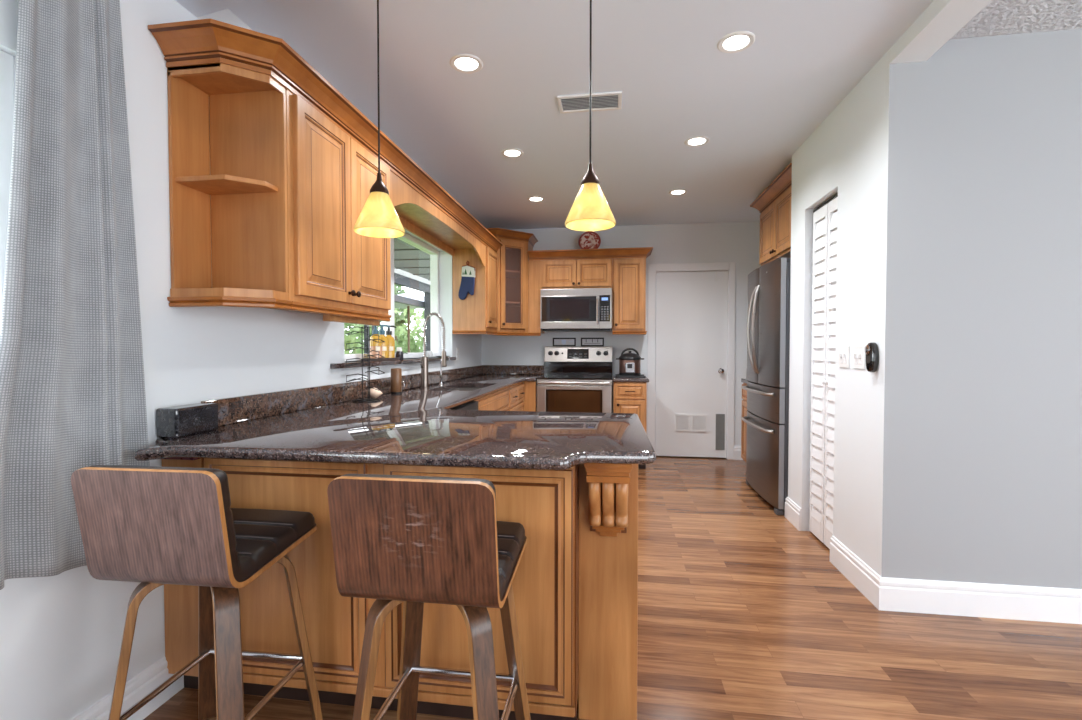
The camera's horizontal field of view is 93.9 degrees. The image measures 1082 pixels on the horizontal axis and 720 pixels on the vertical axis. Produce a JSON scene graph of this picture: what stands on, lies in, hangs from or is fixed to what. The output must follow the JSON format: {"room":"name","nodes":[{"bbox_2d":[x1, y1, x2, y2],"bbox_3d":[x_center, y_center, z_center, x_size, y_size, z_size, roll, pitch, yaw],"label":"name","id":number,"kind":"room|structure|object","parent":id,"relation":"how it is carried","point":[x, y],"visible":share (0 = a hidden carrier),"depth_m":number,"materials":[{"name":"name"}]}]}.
{"room":"kitchen","nodes":[
{"label":"kitchen","id":0,"kind":"room"},
{"bbox_2d":[175,0,254,17],"bbox_3d":[-0.315,-1.338,-0.420,2.980,0.235,4.340,0,1,8],"label":"ceiling","id":1,"kind":"structure","parent":0,"point":[198,8],"depth_m":1.81,"materials":[{"name":"white paint"}]},
{"bbox_2d":[0,0,481,719],"bbox_3d":[-1.389,-0.199,1.867,0.200,2.750,8.500,0,1,8],"label":"wall","id":2,"kind":"structure","parent":0,"point":[61,635],"depth_m":1.70,"materials":[{"name":"white paint"}]},
{"bbox_2d":[0,50,14,328],"bbox_3d":[-1.612,-0.185,0.426,0.175,1.190,1.885,0,1,8],"label":"window","id":3,"kind":"structure","parent":2,"relation":"in","point":[7,97],"depth_m":1.31,"materials":[{"name":"white glass"}]},
{"bbox_2d":[0,0,149,589],"bbox_3d":[-1.293,-0.310,1.383,0.071,1.847,0.460,0,1,8],"label":"curtain","id":4,"kind":"object","parent":2,"relation":"hanging from","point":[72,381],"visible":0.91,"depth_m":1.37,"materials":[{"name":"white fabric"}]},
{"bbox_2d":[72,656,183,719],"bbox_3d":[-1.593,1.151,-0.245,0.016,0.150,4.200,0,1,8],"label":"baseboard","id":5,"kind":"structure","parent":2,"relation":"attached to","point":[146,681],"depth_m":1.66,"materials":[{"name":"white paint"}]},
{"bbox_2d":[167,63,291,309],"bbox_3d":[-1.119,-0.605,1.821,0.338,0.836,0.198,0,1,8],"label":"open corner shelf","id":6,"kind":"object","parent":2,"relation":"attached to","point":[242,164],"visible":1,"depth_m":1.89,"materials":[{"name":"brown wood"}]},
{"bbox_2d":[270,87,390,325],"bbox_3d":[-1.027,-0.607,2.340,0.371,0.858,0.850,0,1,8],"label":"upper cabinet","id":7,"kind":"object","parent":2,"relation":"attached to","point":[338,273],"visible":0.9,"depth_m":2.15,"materials":[{"name":"brown wood"}]},
{"bbox_2d":[148,19,502,253],"bbox_3d":[-0.850,-1.105,3.449,0.393,0.102,3.632,0,1,8],"label":"crown molding","id":8,"kind":"structure","parent":7,"relation":"attached to","point":[203,41],"depth_m":1.89,"materials":[{"name":"brown wood"}]},
{"bbox_2d":[390,170,484,266],"bbox_3d":[-0.839,-0.965,3.780,0.323,0.210,2.069,0,1,8],"label":"valance","id":9,"kind":"object","parent":7,"relation":"attached to","point":[417,215],"visible":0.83,"depth_m":3.77,"materials":[{"name":"brown wood"}]},
{"bbox_2d":[201,365,543,425],"bbox_3d":[-0.620,0.161,3.854,0.743,0.105,4.057,0,1,8],"label":"backsplash","id":10,"kind":"structure","parent":2,"relation":"attached to","point":[231,410],"depth_m":2.65,"materials":[{"name":"stone"}]},
{"bbox_2d":[344,233,439,361],"bbox_3d":[-1.154,-0.515,3.892,0.075,1.015,1.950,0,1,8],"label":"window","id":11,"kind":"structure","parent":2,"relation":"in","point":[434,254],"depth_m":4.67,"materials":[{"name":"white paint"}]},
{"bbox_2d":[330,357,455,368],"bbox_3d":[-1.064,0.009,3.826,0.195,0.030,2.120,0,1,8],"label":"window ledge","id":12,"kind":"object","parent":2,"relation":"attached to","point":[407,360],"visible":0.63,"depth_m":3.30,"materials":[{"name":"stone"}]},
{"bbox_2d":[361,357,398,360],"bbox_3d":[-1.086,-0.006,3.434,0.110,0.018,0.340,0,1,8],"label":"tray","id":13,"kind":"object","parent":12,"relation":"on","point":[395,358],"visible":0.7,"depth_m":3.32,"materials":[{"name":"grey metal"}]},
{"bbox_2d":[370,324,383,357],"bbox_3d":[-1.093,-0.119,3.343,0.080,0.237,0.093,0,1,8],"label":"soap bottle","id":14,"kind":"object","parent":13,"relation":"on","point":[376,346],"visible":0.61,"depth_m":3.31,"materials":[{"name":"yellow plastic"}]},
{"bbox_2d":[370,346,381,357],"bbox_3d":[-1.094,-0.046,3.339,0.080,0.090,0.080,0,1,8],"label":"label","id":15,"kind":"object","parent":14,"relation":"on","point":[377,348],"depth_m":3.31,"materials":[{"name":"brown"}]},
{"bbox_2d":[379,325,389,357],"bbox_3d":[-1.079,-0.122,3.437,0.080,0.237,0.093,0,1,8],"label":"soap bottle","id":16,"kind":"object","parent":13,"relation":"on","point":[381,332],"visible":0.64,"depth_m":3.41,"materials":[{"name":"yellow plastic"}]},
{"bbox_2d":[382,346,387,357],"bbox_3d":[-1.080,-0.048,3.433,0.080,0.090,0.080,0,1,8],"label":"label","id":17,"kind":"object","parent":16,"relation":"on","point":[384,348],"depth_m":3.41,"materials":[{"name":"beige paper"}]},
{"bbox_2d":[386,325,395,357],"bbox_3d":[-1.064,-0.124,3.541,0.080,0.237,0.093,0,1,8],"label":"soap bottle","id":18,"kind":"object","parent":13,"relation":"on","point":[391,342],"visible":0.67,"depth_m":3.51,"materials":[{"name":"yellow plastic"}]},
{"bbox_2d":[388,346,394,357],"bbox_3d":[-1.065,-0.051,3.537,0.080,0.090,0.080,0,1,8],"label":"label","id":19,"kind":"object","parent":18,"relation":"on","point":[391,349],"depth_m":3.51,"materials":[{"name":"beige paper"}]},
{"bbox_2d":[395,347,407,359],"bbox_3d":[-1.010,-0.046,3.638,0.055,0.090,0.094,0,1,18],"label":"jar","id":20,"kind":"object","parent":12,"relation":"on","point":[399,353],"visible":0.91,"depth_m":3.60,"materials":[{"name":"grey"}]},
{"bbox_2d":[425,351,432,357],"bbox_3d":[-0.961,-0.047,4.305,0.076,0.060,0.075,0,1,8],"label":"glass jar","id":21,"kind":"object","parent":12,"relation":"on","point":[429,354],"visible":0.7,"depth_m":4.27,"materials":[{"name":"glass"}]},
{"bbox_2d":[394,238,429,280],"bbox_3d":[-1.551,-1.376,6.665,1.490,0.065,9.200,0,1,8],"label":"porch roof","id":22,"kind":"structure","parent":2,"relation":"attached to","point":[408,258],"depth_m":6.84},
{"bbox_2d":[394,267,429,284],"bbox_3d":[-2.328,-1.346,6.779,0.080,0.130,9.200,0,1,8],"label":"fascia","id":23,"kind":"object","parent":22,"relation":"attached to","point":[398,271],"depth_m":8.14,"materials":[{"name":"grey paint"}]},
{"bbox_2d":[456,348,458,359],"bbox_3d":[-0.824,-0.059,5.002,0.007,0.118,0.075,0,1,8],"label":"wall outlet","id":24,"kind":"object","parent":2,"relation":"attached to","point":[457,349],"visible":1,"depth_m":4.99,"materials":[{"name":"white plastic"}]},
{"bbox_2d":[452,246,497,334],"bbox_3d":[-0.633,-0.676,5.030,0.371,0.848,0.477,0,1,8],"label":"upper cabinet","id":25,"kind":"object","parent":2,"relation":"attached to","point":[477,313],"visible":0.96,"depth_m":4.82,"materials":[{"name":"brown wood"}]},
{"bbox_2d":[458,260,475,299],"bbox_3d":[-0.701,-0.758,4.790,0.170,0.373,0.043,0,1,8],"label":"oven mitt","id":26,"kind":"object","parent":25,"relation":"hanging from","point":[468,275],"visible":1,"depth_m":4.78,"materials":[{"name":"blue fabric"}]},
{"bbox_2d":[143,456,1081,719],"bbox_3d":[1.853,1.216,1.451,6.745,0.060,8.550,0,1,8],"label":"floor","id":27,"kind":"structure","parent":0,"point":[744,613],"depth_m":2.10,"materials":[{"name":"laminate"}]},
{"bbox_2d":[71,465,322,719],"bbox_3d":[-0.931,0.722,1.442,0.440,0.928,0.452,0,1,7],"label":"bar stool","id":28,"kind":"object","parent":27,"relation":"on","point":[154,527],"visible":1,"depth_m":1.26,"materials":[{"name":"brown wood"}]},
{"bbox_2d":[88,465,314,581],"bbox_3d":[-0.930,0.408,1.436,0.378,0.301,0.427,0,1,7],"label":"cushion","id":29,"kind":"object","parent":28,"relation":"on","point":[146,523],"depth_m":1.24,"materials":[{"name":"black leather"}]},
{"bbox_2d":[162,458,637,719],"bbox_3d":[-0.452,0.735,1.990,1.617,0.876,0.748,0,1,8],"label":"base cabinet","id":30,"kind":"object","parent":27,"relation":"on","point":[575,582],"visible":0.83,"depth_m":1.64,"materials":[{"name":"brown wood"}]},
{"bbox_2d":[135,374,655,469],"bbox_3d":[-0.191,0.238,3.603,1.665,0.038,4.432,0,1,8],"label":"countertop","id":31,"kind":"structure","parent":30,"relation":"on","point":[414,426],"depth_m":1.72,"materials":[{"name":"stone"}]},
{"bbox_2d":[163,457,200,459],"bbox_3d":[-1.225,0.319,1.707,0.147,0.030,0.030,0,1,8],"label":"strip","id":32,"kind":"object","parent":31,"relation":"attached to","point":[175,458],"visible":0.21,"depth_m":1.69,"materials":[{"name":"brown wood"}]},
{"bbox_2d":[156,403,217,437],"bbox_3d":[-1.255,0.212,1.799,0.083,0.100,0.185,0,1,8],"label":"stone block","id":33,"kind":"object","parent":31,"relation":"on","point":[189,419],"visible":1,"depth_m":1.74,"materials":[{"name":"stone"}]},
{"bbox_2d":[346,326,384,401],"bbox_3d":[-1.003,0.021,2.897,0.201,0.428,0.157,0,1,8],"label":"rack","id":34,"kind":"object","parent":31,"relation":"on","point":[362,332],"visible":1,"depth_m":2.89,"materials":[{"name":"black metal"}]},
{"bbox_2d":[366,388,382,397],"bbox_3d":[-1.011,0.201,3.070,0.095,0.067,0.065,0,1,-12],"label":"seashell","id":35,"kind":"object","parent":31,"relation":"on","point":[374,393],"visible":0.75,"depth_m":3.05,"materials":[{"name":"beige"}]},
{"bbox_2d":[391,368,404,393],"bbox_3d":[-0.962,0.140,3.375,0.089,0.170,0.072,1,2,41],"label":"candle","id":36,"kind":"object","parent":31,"relation":"on","point":[396,373],"visible":1,"depth_m":3.35,"materials":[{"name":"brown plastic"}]},
{"bbox_2d":[420,312,446,388],"bbox_3d":[-0.807,-0.071,3.756,0.198,0.573,0.129,-1,1,-21],"label":"faucet","id":37,"kind":"object","parent":31,"relation":"on","point":[424,360],"visible":1,"depth_m":3.74,"materials":[{"name":"silver metal"}]},
{"bbox_2d":[439,356,449,385],"bbox_3d":[-0.781,0.088,4.090,0.100,0.240,0.040,0,1,8],"label":"water tap","id":38,"kind":"object","parent":31,"relation":"on","point":[440,376],"visible":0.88,"depth_m":4.09,"materials":[{"name":"silver metal"}]},
{"bbox_2d":[448,388,480,390],"bbox_3d":[-0.597,0.348,3.988,0.363,0.196,0.808,0,1,8],"label":"sink","id":39,"kind":"object","parent":31,"relation":"in","point":[456,389],"visible":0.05,"depth_m":4.38,"materials":[{"name":"metal"}]},
{"bbox_2d":[327,474,530,719],"bbox_3d":[-0.262,0.724,1.349,0.440,0.928,0.452,0,1,8],"label":"bar stool","id":40,"kind":"object","parent":27,"relation":"on","point":[415,541],"visible":1,"depth_m":1.16,"materials":[{"name":"brown wood"}]},
{"bbox_2d":[340,474,524,599],"bbox_3d":[-0.262,0.411,1.343,0.378,0.301,0.427,0,1,8],"label":"cushion","id":41,"kind":"object","parent":40,"relation":"on","point":[416,539],"depth_m":1.14,"materials":[{"name":"black leather"}]},
{"bbox_2d":[452,401,477,409],"bbox_3d":[-0.750,0.710,3.066,0.581,0.874,0.695,0,1,8],"label":"dishwasher","id":42,"kind":"object","parent":27,"relation":"on","point":[473,405],"visible":0.12,"depth_m":3.16,"materials":[{"name":"black metal"}]},
{"bbox_2d":[460,387,508,410],"bbox_3d":[-0.649,0.689,3.930,0.664,0.876,1.030,0,1,8],"label":"base cabinet","id":43,"kind":"object","parent":27,"relation":"on","point":[498,401],"visible":0.11,"depth_m":3.91,"materials":[{"name":"brown wood"}]},
{"bbox_2d":[507,382,524,410],"bbox_3d":[-0.516,0.668,4.822,0.668,0.876,0.770,0,1,8],"label":"base cabinet","id":44,"kind":"object","parent":27,"relation":"on","point":[516,392],"visible":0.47,"depth_m":4.74,"materials":[{"name":"brown wood"}]},
{"bbox_2d":[524,382,535,410],"bbox_3d":[-0.112,0.659,5.191,0.122,0.876,0.035,0,1,8],"label":"cabinet filler","id":45,"kind":"object","parent":27,"relation":"on","point":[529,387],"visible":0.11,"depth_m":5.17,"materials":[{"name":"brown wood"}]},
{"bbox_2d":[536,346,612,412],"bbox_3d":[0.374,0.473,5.388,0.766,1.238,0.735,0,1,8],"label":"range","id":46,"kind":"object","parent":27,"relation":"on","point":[575,378],"visible":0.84,"depth_m":5.13,"materials":[{"name":"grey metal"}]},
{"bbox_2d":[553,338,575,345],"bbox_3d":[0.265,-0.204,5.749,0.263,0.098,0.024,0,1,8],"label":"picture frame","id":47,"kind":"object","parent":46,"relation":"on","point":[556,341],"visible":0.97,"depth_m":5.74,"materials":[{"name":"black plastic"}]},
{"bbox_2d":[554,339,573,344],"bbox_3d":[0.265,-0.204,5.750,0.231,0.066,0.010,0,1,8],"label":"print","id":48,"kind":"object","parent":47,"relation":"attached to","point":[556,341],"depth_m":5.74,"materials":[{"name":"white"}]},
{"bbox_2d":[536,375,612,379],"bbox_3d":[0.373,0.181,5.371,0.766,0.016,0.565,0,1,8],"label":"cooktop","id":49,"kind":"object","parent":46,"relation":"in","point":[544,377],"depth_m":5.15,"materials":[{"name":"black glass"}]},
{"bbox_2d":[581,338,603,345],"bbox_3d":[0.580,-0.203,5.703,0.260,0.098,0.024,0,1,8],"label":"picture frame","id":50,"kind":"object","parent":46,"relation":"on","point":[584,341],"visible":0.94,"depth_m":5.70,"materials":[{"name":"black plastic"}]},
{"bbox_2d":[582,339,602,344],"bbox_3d":[0.580,-0.203,5.704,0.228,0.066,0.010,0,1,8],"label":"print","id":51,"kind":"object","parent":50,"relation":"attached to","point":[584,341],"depth_m":5.70,"materials":[{"name":"grey"}]},
{"bbox_2d":[613,382,646,468],"bbox_3d":[0.930,0.655,5.335,0.325,0.876,0.698,0,1,8],"label":"base cabinet","id":52,"kind":"object","parent":27,"relation":"on","point":[629,397],"visible":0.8,"depth_m":5.02,"materials":[{"name":"brown wood"}]},
{"bbox_2d":[613,375,648,382],"bbox_3d":[0.939,0.197,5.337,0.357,0.038,0.672,0,1,8],"label":"countertop","id":53,"kind":"structure","parent":52,"relation":"on","point":[631,380],"depth_m":5.01,"materials":[{"name":"stone"}]},
{"bbox_2d":[615,374,645,377],"bbox_3d":[0.933,0.169,5.286,0.305,0.022,0.280,0,1,8],"label":"tray","id":54,"kind":"object","parent":53,"relation":"on","point":[616,375],"visible":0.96,"depth_m":5.15,"materials":[{"name":"black plastic"}]},
{"bbox_2d":[616,348,643,375],"bbox_3d":[0.930,0.020,5.283,0.255,0.294,0.236,-1,2,-33],"label":"pressure cooker","id":55,"kind":"object","parent":54,"relation":"on","point":[629,363],"visible":1,"depth_m":5.20,"materials":[{"name":"black plastic"}]},
{"bbox_2d":[741,383,746,461],"bbox_3d":[2.237,0.667,4.834,0.520,0.876,0.420,0,1,8],"label":"base cabinet","id":56,"kind":"object","parent":27,"relation":"on","point":[744,392],"visible":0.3,"depth_m":4.97,"materials":[{"name":"brown wood"}]},
{"bbox_2d":[741,258,790,514],"bbox_3d":[2.107,0.190,4.051,0.843,1.868,0.915,0,1,8],"label":"refrigerator","id":57,"kind":"object","parent":27,"relation":"on","point":[768,315],"visible":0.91,"depth_m":3.81,"materials":[{"name":"grey metal"}]},
{"bbox_2d":[482,221,760,445],"bbox_3d":[1.119,-0.291,5.718,3.645,2.750,0.150,0,1,8],"label":"wall","id":58,"kind":"structure","parent":0,"point":[738,242],"depth_m":5.59,"materials":[{"name":"white paint"}]},
{"bbox_2d":[486,228,537,335],"bbox_3d":[-0.411,-0.812,5.514,0.667,1.098,0.667,0,1,8],"label":"upper cabinet","id":59,"kind":"object","parent":58,"relation":"attached to","point":[513,257],"visible":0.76,"depth_m":5.42,"materials":[{"name":"brown wood"}]},
{"bbox_2d":[505,270,519,277],"bbox_3d":[-0.433,-0.950,5.545,0.560,0.016,0.550,0,1,8],"label":"shelf","id":60,"kind":"object","parent":59,"relation":"attached to","point":[508,273],"depth_m":5.57,"materials":[{"name":"beige"}]},
{"bbox_2d":[505,301,519,305],"bbox_3d":[-0.433,-0.620,5.553,0.560,0.016,0.550,0,1,8],"label":"shelf","id":61,"kind":"object","parent":59,"relation":"attached to","point":[507,303],"depth_m":5.45,"materials":[{"name":"beige wood"}]},
{"bbox_2d":[528,259,612,335],"bbox_3d":[0.329,-0.671,5.556,0.903,0.813,0.375,0,1,8],"label":"upper cabinet","id":62,"kind":"object","parent":58,"relation":"attached to","point":[582,273],"visible":0.96,"depth_m":5.41,"materials":[{"name":"brown wood"}]},
{"bbox_2d":[540,288,611,331],"bbox_3d":[0.393,-0.537,5.508,0.757,0.443,0.456,0,1,8],"label":"microwave","id":63,"kind":"object","parent":62,"relation":"attached to","point":[581,309],"visible":1,"depth_m":5.33,"materials":[{"name":"silver metal"}]},
{"bbox_2d":[578,231,600,248],"bbox_3d":[0.535,-1.298,5.558,0.244,0.241,0.088,0,1,8],"label":"decorative plate","id":64,"kind":"object","parent":62,"relation":"on","point":[589,239],"visible":0.77,"depth_m":5.55,"materials":[{"name":"red ceramic"}]},
{"bbox_2d":[528,247,652,260],"bbox_3d":[0.537,-1.124,5.505,1.310,0.096,0.395,0,1,8],"label":"crown molding","id":65,"kind":"structure","parent":62,"relation":"attached to","point":[642,252],"depth_m":5.35,"materials":[{"name":"brown wood"}]},
{"bbox_2d":[612,258,646,334],"bbox_3d":[0.957,-0.674,5.464,0.361,0.801,0.375,0,1,8],"label":"upper cabinet","id":66,"kind":"object","parent":58,"relation":"attached to","point":[629,274],"visible":0.98,"depth_m":5.31,"materials":[{"name":"brown wood"}]},
{"bbox_2d":[647,262,735,459],"bbox_3d":[1.655,0.012,5.606,0.930,2.150,0.171,0,1,8],"label":"door","id":67,"kind":"structure","parent":58,"relation":"in","point":[691,373],"depth_m":5.58,"materials":[{"name":"white paint"}]},
{"bbox_2d":[675,414,706,431],"bbox_3d":[1.660,0.696,5.595,0.344,0.192,0.010,0,1,8],"label":"vent","id":68,"kind":"object","parent":67,"relation":"attached to","point":[683,422],"depth_m":5.59,"materials":[{"name":"white plastic"}]},
{"bbox_2d":[734,446,742,459],"bbox_3d":[2.460,1.015,5.469,0.710,0.150,0.016,0,1,8],"label":"baseboard","id":69,"kind":"structure","parent":58,"relation":"attached to","point":[737,449],"depth_m":5.51,"materials":[{"name":"white paint"}]},
{"bbox_2d":[228,0,1081,229],"bbox_3d":[1.849,-1.455,1.363,6.745,0.115,8.500,0,1,8],"label":"ceiling","id":70,"kind":"structure","parent":0,"point":[756,105],"depth_m":2.59,"materials":[{"name":"white paint"}]},
{"bbox_2d":[353,0,404,237],"bbox_3d":[-0.589,-0.929,1.833,0.180,0.930,0.180,0,1,8],"label":"pendant lamp","id":71,"kind":"object","parent":70,"relation":"hanging from","point":[378,218],"visible":1,"depth_m":1.81,"materials":[{"name":"beige glass"}]},
{"bbox_2d":[450,54,482,72],"bbox_3d":[-0.357,-1.420,2.425,0.160,0.006,0.160,0,1,8],"label":"recessed light","id":72,"kind":"object","parent":70,"relation":"in","point":[464,63],"visible":1,"depth_m":2.42,"materials":[{"name":"white plastic"}]},
{"bbox_2d":[501,148,523,157],"bbox_3d":[-0.200,-1.446,3.533,0.160,0.006,0.160,0,1,8],"label":"recessed light","id":73,"kind":"object","parent":70,"relation":"in","point":[511,152],"visible":1,"depth_m":3.52,"materials":[{"name":"white"}]},
{"bbox_2d":[527,196,544,201],"bbox_3d":[-0.046,-1.472,4.622,0.160,0.006,0.160,0,1,8],"label":"recessed light","id":74,"kind":"object","parent":70,"relation":"in","point":[533,198],"visible":1,"depth_m":4.61,"materials":[{"name":"white"}]},
{"bbox_2d":[557,91,621,112],"bbox_3d":[0.271,-1.427,2.803,0.350,0.010,0.190,0,1,8],"label":"ceiling vent","id":75,"kind":"object","parent":70,"relation":"in","point":[607,100],"visible":0.98,"depth_m":2.80,"materials":[{"name":"white plastic"}]},
{"bbox_2d":[565,0,615,230],"bbox_3d":[0.174,-0.939,1.772,0.180,0.930,0.180,0,1,8],"label":"pendant lamp","id":76,"kind":"object","parent":70,"relation":"hanging from","point":[590,210],"visible":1,"depth_m":1.75,"materials":[{"name":"yellow glass"}]},
{"bbox_2d":[669,189,686,194],"bbox_3d":[1.198,-1.467,4.420,0.160,0.006,0.160,0,1,8],"label":"recessed light","id":77,"kind":"object","parent":70,"relation":"in","point":[677,191],"visible":1,"depth_m":4.42,"materials":[{"name":"white"}]},
{"bbox_2d":[684,136,709,146],"bbox_3d":[1.029,-1.442,3.333,0.160,0.006,0.160,0,1,8],"label":"recessed light","id":78,"kind":"object","parent":70,"relation":"in","point":[697,140],"visible":1,"depth_m":3.33,"materials":[{"name":"white"}]},
{"bbox_2d":[717,31,754,52],"bbox_3d":[0.871,-1.416,2.255,0.160,0.006,0.160,0,1,8],"label":"recessed light","id":79,"kind":"object","parent":70,"relation":"in","point":[734,42],"visible":1,"depth_m":2.25,"materials":[{"name":"white"}]},
{"bbox_2d":[788,49,889,575],"bbox_3d":[2.251,-0.247,3.855,0.865,2.750,3.209,0,1,8],"label":"wall","id":80,"kind":"structure","parent":0,"point":[846,155],"depth_m":2.67,"materials":[{"name":"white paint"}]},
{"bbox_2d":[759,186,791,265],"bbox_3d":[2.229,-1.074,4.045,0.708,0.485,1.000,0,1,8],"label":"upper cabinet","id":81,"kind":"object","parent":80,"relation":"attached to","point":[775,221],"visible":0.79,"depth_m":4.09,"materials":[{"name":"brown wood"}]},
{"bbox_2d":[750,163,791,213],"bbox_3d":[2.224,-1.359,4.078,0.750,0.113,1.087,0,1,8],"label":"crown molding","id":82,"kind":"structure","parent":81,"relation":"attached to","point":[782,182],"depth_m":4.07,"materials":[{"name":"brown wood"}]},
{"bbox_2d":[785,497,801,530],"bbox_3d":[1.810,1.062,3.504,0.136,0.150,0.286,0,1,8],"label":"baseboard","id":83,"kind":"structure","parent":80,"relation":"attached to","point":[793,512],"depth_m":3.48,"materials":[{"name":"white paint"}]},
{"bbox_2d":[809,194,837,548],"bbox_3d":[1.740,0.081,3.095,0.060,2.101,0.457,0,1,8],"label":"louvered door","id":84,"kind":"structure","parent":80,"relation":"in","point":[824,279],"depth_m":3.12,"materials":[{"name":"white paint"}]},
{"bbox_2d":[839,346,849,367],"bbox_3d":[1.641,-0.017,2.744,0.018,0.118,0.118,0,1,8],"label":"light switch","id":85,"kind":"object","parent":80,"relation":"attached to","point":[844,351],"visible":1,"depth_m":2.73,"materials":[{"name":"white plastic"}]},
{"bbox_2d":[853,346,864,368],"bbox_3d":[1.616,-0.013,2.575,0.018,0.118,0.118,0,1,8],"label":"light switch","id":86,"kind":"object","parent":80,"relation":"attached to","point":[859,351],"visible":1,"depth_m":2.56,"materials":[{"name":"white plastic"}]},
{"bbox_2d":[865,342,878,371],"bbox_3d":[1.581,-0.012,2.417,0.040,0.144,0.068,0,1,8],"label":"remote holder","id":87,"kind":"object","parent":80,"relation":"attached to","point":[871,349],"visible":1,"depth_m":2.39,"materials":[{"name":"black plastic"}]},
{"bbox_2d":[890,0,991,63],"bbox_3d":[1.292,-1.407,-0.253,0.150,0.235,5.140,0,1,8],"label":"beam","id":88,"kind":"structure","parent":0,"point":[941,20],"depth_m":2.07,"materials":[{"name":"white paint"}]},
{"bbox_2d":[881,29,1081,588],"bbox_3d":[3.462,-0.205,2.117,3.764,2.750,0.119,0,1,8],"label":"wall","id":89,"kind":"structure","parent":0,"point":[982,453],"depth_m":2.27,"materials":[{"name":"grey paint"}]},
{"bbox_2d":[830,536,1081,623],"bbox_3d":[3.433,1.089,2.351,3.681,0.150,0.545,0,1,8],"label":"baseboard","id":90,"kind":"structure","parent":89,"relation":"attached to","point":[1000,601],"depth_m":2.30,"materials":[{"name":"white paint"}]},
{"label":"outside","id":91,"kind":"structure","parent":0,"visible":0},
{"bbox_3d":[-13.678,1.061,16.183,28.250,0.050,52.000,0,1,8],"label":"ground","id":92,"kind":"structure","parent":91,"visible":0},
{"bbox_2d":[344,326,363,352],"bbox_3d":[-4.534,-0.225,9.914,2.191,2.828,2.138,0,1,8],"label":"bush","id":93,"kind":"object","parent":92,"relation":"on","point":[354,350],"visible":0.02,"depth_m":9.88,"materials":[{"name":"green plant"}]},
{"bbox_2d":[344,323,370,353],"bbox_3d":[-3.537,0.128,8.159,1.666,2.340,1.676,1,1,24],"label":"bush","id":94,"kind":"object","parent":92,"relation":"on","point":[347,339],"visible":0.02,"depth_m":8.22,"materials":[{"name":"green plant"}]},
{"bbox_2d":[364,325,368,353],"bbox_3d":[-2.324,0.066,6.736,0.050,2.389,0.050,0,1,8],"label":"porch post","id":95,"kind":"object","parent":92,"relation":"on","point":[365,330],"visible":0.02,"depth_m":6.71,"materials":[{"name":"black"}]},
{"bbox_2d":[359,308,423,352],"bbox_3d":[-3.949,-0.261,13.784,2.413,2.855,2.355,0,1,8],"label":"bush","id":96,"kind":"object","parent":92,"relation":"on","point":[414,347],"visible":0.12,"depth_m":13.47,"materials":[{"name":"green plant"}]},
{"bbox_2d":[377,284,414,350],"bbox_3d":[-5.214,-1.107,17.510,2.551,4.248,2.694,0,1,8],"label":"bush","id":97,"kind":"object","parent":92,"relation":"on","point":[399,321],"visible":0.04,"depth_m":16.99,"materials":[{"name":"green plant"}]},
{"bbox_2d":[394,292,423,352],"bbox_3d":[-2.916,-0.170,11.139,1.663,2.650,1.663,1,2,31],"label":"patio umbrella","id":98,"kind":"object","parent":92,"relation":"on","point":[408,294],"visible":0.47,"depth_m":11.10,"materials":[{"name":"white fabric"}]},
{"bbox_2d":[420,310,423,327],"bbox_3d":[-2.742,-1.539,20.362,3.705,4.986,3.746,1,2,39],"label":"bush","id":99,"kind":"object","parent":92,"relation":"on","point":[422,313],"visible":0.02,"depth_m":19.71,"materials":[{"name":"green plant"}]},
{"bbox_2d":[424,292,430,350],"bbox_3d":[-1.972,0.014,8.893,0.120,2.389,0.120,0,1,8],"label":"porch post","id":100,"kind":"object","parent":92,"relation":"on","point":[426,294],"visible":0.21,"depth_m":8.82,"materials":[{"name":"black"}]},
{"bbox_2d":[394,294,423,307],"bbox_3d":[-2.380,-0.922,6.797,0.075,0.100,9.200,0,1,8],"label":"rail","id":101,"kind":"object","parent":100,"relation":"attached to","point":[398,299],"visible":0.02,"depth_m":8.16,"materials":[{"name":"black"}]},
{"bbox_2d":[394,273,429,291],"bbox_3d":[-2.308,-1.204,6.780,0.060,0.145,9.200,0,1,8],"label":"beam","id":102,"kind":"structure","parent":100,"relation":"on","point":[400,280],"depth_m":8.10,"materials":[{"name":"black"}]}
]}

